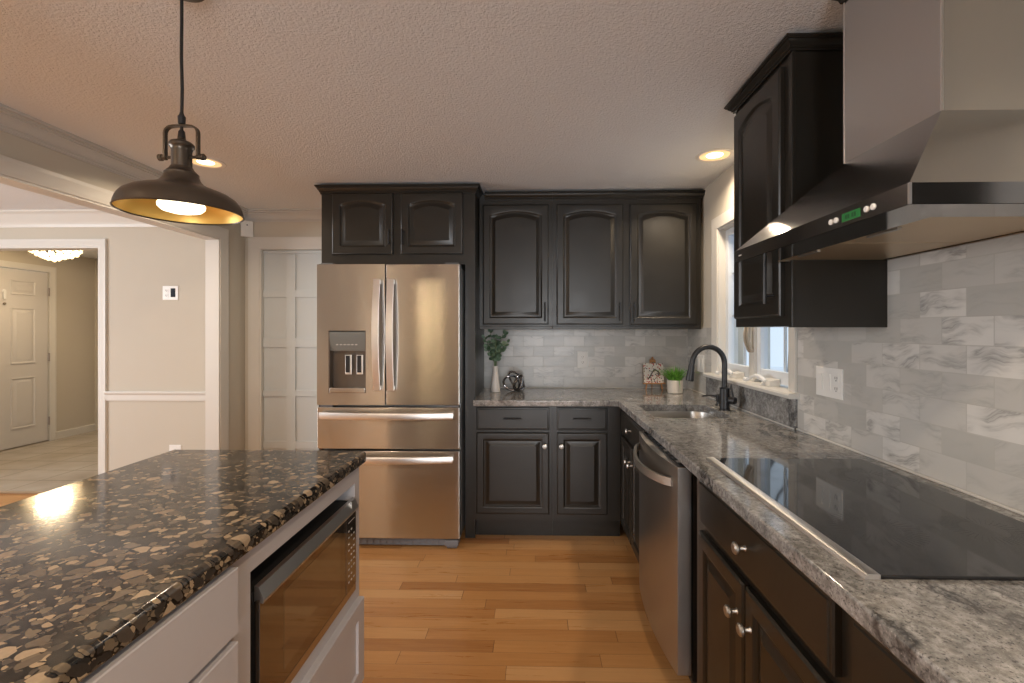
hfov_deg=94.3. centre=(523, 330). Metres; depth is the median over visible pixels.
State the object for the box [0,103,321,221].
trim
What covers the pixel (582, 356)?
wall outlet
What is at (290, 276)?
door
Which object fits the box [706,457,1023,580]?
cooktop
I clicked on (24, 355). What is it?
door
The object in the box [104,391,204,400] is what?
trim
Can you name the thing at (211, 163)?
recessed light
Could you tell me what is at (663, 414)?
sink
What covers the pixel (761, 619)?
base cabinet
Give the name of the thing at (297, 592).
microwave
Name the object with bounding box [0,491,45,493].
trim
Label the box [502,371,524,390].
knot sculpture
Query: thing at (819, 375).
rocker switch
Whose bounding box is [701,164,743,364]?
wall
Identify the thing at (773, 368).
ground
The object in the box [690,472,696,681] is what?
tub
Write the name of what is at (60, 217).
trim
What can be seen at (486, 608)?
floor
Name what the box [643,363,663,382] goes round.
plaque
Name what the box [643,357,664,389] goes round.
easel
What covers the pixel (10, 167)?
trim
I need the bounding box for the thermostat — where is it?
[163,286,178,299]
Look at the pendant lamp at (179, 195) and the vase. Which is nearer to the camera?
the pendant lamp at (179, 195)
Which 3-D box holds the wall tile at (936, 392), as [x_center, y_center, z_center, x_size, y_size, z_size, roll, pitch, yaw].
[1.190,-0.037,1.188,0.008,0.946,4.832,0,0,1]
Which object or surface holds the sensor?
attached to the wall at (11, 146)
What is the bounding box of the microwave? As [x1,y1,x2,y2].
[250,497,358,682]
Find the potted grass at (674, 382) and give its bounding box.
[655,366,696,393]
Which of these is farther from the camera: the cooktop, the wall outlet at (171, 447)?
the wall outlet at (171, 447)
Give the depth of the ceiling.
1.89 m
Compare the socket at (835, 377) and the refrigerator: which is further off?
the refrigerator
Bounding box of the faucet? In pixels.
[685,344,736,410]
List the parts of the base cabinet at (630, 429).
door, drawer, door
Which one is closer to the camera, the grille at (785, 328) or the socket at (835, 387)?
the socket at (835, 387)
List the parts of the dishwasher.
handle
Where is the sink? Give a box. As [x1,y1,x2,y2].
[647,411,716,417]
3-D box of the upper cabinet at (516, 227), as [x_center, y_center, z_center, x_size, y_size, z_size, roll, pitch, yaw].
[-0.050,-0.488,3.449,0.510,0.952,0.384,0,0,1]
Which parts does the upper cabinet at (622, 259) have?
door, rail, crown moulding, handle, door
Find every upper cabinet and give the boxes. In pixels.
[314,183,482,270]
[479,191,552,328]
[553,190,704,328]
[724,32,886,326]
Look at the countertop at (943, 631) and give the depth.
0.98 m
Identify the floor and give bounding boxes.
[0,430,690,682]
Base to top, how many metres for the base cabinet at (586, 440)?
0.874 m
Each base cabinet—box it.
[475,406,552,534]
[552,406,621,535]
[621,410,644,561]
[697,478,851,682]
[852,618,924,682]
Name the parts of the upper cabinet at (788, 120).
door, handle, crown moulding, panel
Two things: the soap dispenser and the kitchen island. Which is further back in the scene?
the soap dispenser
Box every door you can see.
[0,267,49,450]
[263,250,321,449]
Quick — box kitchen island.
[79,467,363,682]
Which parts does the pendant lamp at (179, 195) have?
lamp shade, bulb, cord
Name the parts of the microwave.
handle, trim, control panel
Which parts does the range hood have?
filter pull, filter pull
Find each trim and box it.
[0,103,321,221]
[0,154,228,449]
[0,174,219,449]
[0,209,156,227]
[0,239,106,473]
[0,260,56,440]
[0,440,48,451]
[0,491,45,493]
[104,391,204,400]
[248,237,321,449]
[484,387,1023,515]
[711,206,797,392]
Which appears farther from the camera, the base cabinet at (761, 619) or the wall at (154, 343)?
the wall at (154, 343)
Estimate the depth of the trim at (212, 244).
3.56 m
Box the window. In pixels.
[703,220,799,398]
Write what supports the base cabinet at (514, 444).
on the floor
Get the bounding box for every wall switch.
[697,354,703,372]
[816,366,842,399]
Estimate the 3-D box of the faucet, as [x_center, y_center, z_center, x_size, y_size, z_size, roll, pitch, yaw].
[1.028,0.255,2.607,0.267,0.362,0.089,0,0,1]
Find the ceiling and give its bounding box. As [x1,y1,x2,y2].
[0,0,842,258]
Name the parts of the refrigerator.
control panel, door, handle, drawer, handle, drawer, door, fridge end panel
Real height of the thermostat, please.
0.115 m
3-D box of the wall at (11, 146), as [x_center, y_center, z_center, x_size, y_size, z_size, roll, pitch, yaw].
[-2.414,0.185,0.173,0.095,2.330,7.430,0,0,1]
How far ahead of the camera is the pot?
3.30 m
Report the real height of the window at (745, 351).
0.805 m
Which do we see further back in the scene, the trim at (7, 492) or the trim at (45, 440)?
the trim at (45, 440)
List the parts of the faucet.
spout, lever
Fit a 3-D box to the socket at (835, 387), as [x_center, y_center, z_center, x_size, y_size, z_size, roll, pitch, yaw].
[1.194,0.222,1.814,0.002,0.026,0.032,0,0,1]
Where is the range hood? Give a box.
[735,0,1023,262]
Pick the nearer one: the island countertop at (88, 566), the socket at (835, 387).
the island countertop at (88, 566)
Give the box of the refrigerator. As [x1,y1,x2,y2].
[317,263,483,547]
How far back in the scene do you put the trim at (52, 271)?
5.87 m
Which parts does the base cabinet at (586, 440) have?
drawer, door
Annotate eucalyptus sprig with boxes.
[482,329,509,365]
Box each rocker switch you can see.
[817,373,822,389]
[824,374,830,390]
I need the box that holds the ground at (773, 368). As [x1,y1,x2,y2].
[770,367,783,370]
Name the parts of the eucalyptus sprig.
stem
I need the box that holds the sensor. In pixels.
[240,220,253,237]
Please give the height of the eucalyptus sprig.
0.337 m
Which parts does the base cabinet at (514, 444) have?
drawer, handle, door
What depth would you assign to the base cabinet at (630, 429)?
2.69 m
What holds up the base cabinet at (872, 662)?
on the floor
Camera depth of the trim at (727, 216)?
3.02 m
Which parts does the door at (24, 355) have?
raised panel, raised panel, raised panel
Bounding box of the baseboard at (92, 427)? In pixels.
[57,424,95,438]
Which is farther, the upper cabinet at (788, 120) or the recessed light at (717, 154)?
the recessed light at (717, 154)
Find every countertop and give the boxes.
[0,450,365,682]
[473,377,1023,682]
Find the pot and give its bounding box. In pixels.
[667,380,682,393]
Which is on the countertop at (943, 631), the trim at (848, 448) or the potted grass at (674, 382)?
the potted grass at (674, 382)
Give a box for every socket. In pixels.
[833,375,838,381]
[833,385,838,392]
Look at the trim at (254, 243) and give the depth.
3.87 m
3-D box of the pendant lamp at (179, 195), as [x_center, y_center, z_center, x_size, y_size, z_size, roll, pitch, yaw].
[-0.961,-0.655,1.335,0.306,0.650,0.306,0,0,1]
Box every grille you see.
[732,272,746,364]
[784,327,786,371]
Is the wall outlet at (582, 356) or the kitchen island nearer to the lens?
the kitchen island
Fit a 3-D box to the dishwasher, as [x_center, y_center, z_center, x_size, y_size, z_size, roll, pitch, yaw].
[0.834,0.916,1.993,0.709,0.868,0.625,0,0,1]
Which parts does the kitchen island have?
drawer, drawer, drawer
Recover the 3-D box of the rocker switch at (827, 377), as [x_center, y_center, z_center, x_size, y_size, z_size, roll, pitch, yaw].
[1.195,0.202,1.866,0.006,0.066,0.032,0,0,1]
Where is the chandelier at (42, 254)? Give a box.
[28,251,82,261]
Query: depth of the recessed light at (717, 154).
2.64 m
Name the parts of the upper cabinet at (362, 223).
door, crown moulding, handle, door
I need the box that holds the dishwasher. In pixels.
[633,431,696,682]
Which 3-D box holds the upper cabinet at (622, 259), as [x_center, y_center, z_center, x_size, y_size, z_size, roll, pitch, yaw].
[0.734,-0.488,3.430,1.058,0.952,0.384,0,0,1]
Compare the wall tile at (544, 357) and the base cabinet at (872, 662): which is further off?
the wall tile at (544, 357)
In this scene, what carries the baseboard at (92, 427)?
attached to the wall at (77, 278)
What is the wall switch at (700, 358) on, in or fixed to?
attached to the wall tile at (936, 392)
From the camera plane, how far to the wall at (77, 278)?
6.16 m
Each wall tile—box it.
[484,329,687,387]
[688,234,1023,511]
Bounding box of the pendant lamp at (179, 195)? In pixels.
[110,0,244,224]
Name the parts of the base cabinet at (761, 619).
door, knob, knob, knob, door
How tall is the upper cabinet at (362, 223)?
0.524 m
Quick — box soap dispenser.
[702,394,718,405]
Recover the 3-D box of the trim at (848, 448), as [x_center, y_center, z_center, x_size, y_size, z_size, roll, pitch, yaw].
[0.414,0.432,1.206,1.545,0.007,4.832,0,0,1]
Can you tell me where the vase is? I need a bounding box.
[490,366,499,392]
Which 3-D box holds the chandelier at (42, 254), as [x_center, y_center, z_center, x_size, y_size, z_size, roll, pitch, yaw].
[-5.010,-0.857,5.072,0.468,0.245,0.458,0,0,1]
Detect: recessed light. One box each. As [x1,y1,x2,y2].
[193,157,226,168]
[695,148,733,161]
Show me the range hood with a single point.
(933, 90)
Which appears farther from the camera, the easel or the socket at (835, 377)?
the easel
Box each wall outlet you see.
[169,445,181,450]
[577,351,587,367]
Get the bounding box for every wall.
[0,130,244,449]
[0,222,321,471]
[0,251,97,439]
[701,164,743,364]
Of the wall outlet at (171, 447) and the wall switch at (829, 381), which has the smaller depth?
the wall switch at (829, 381)

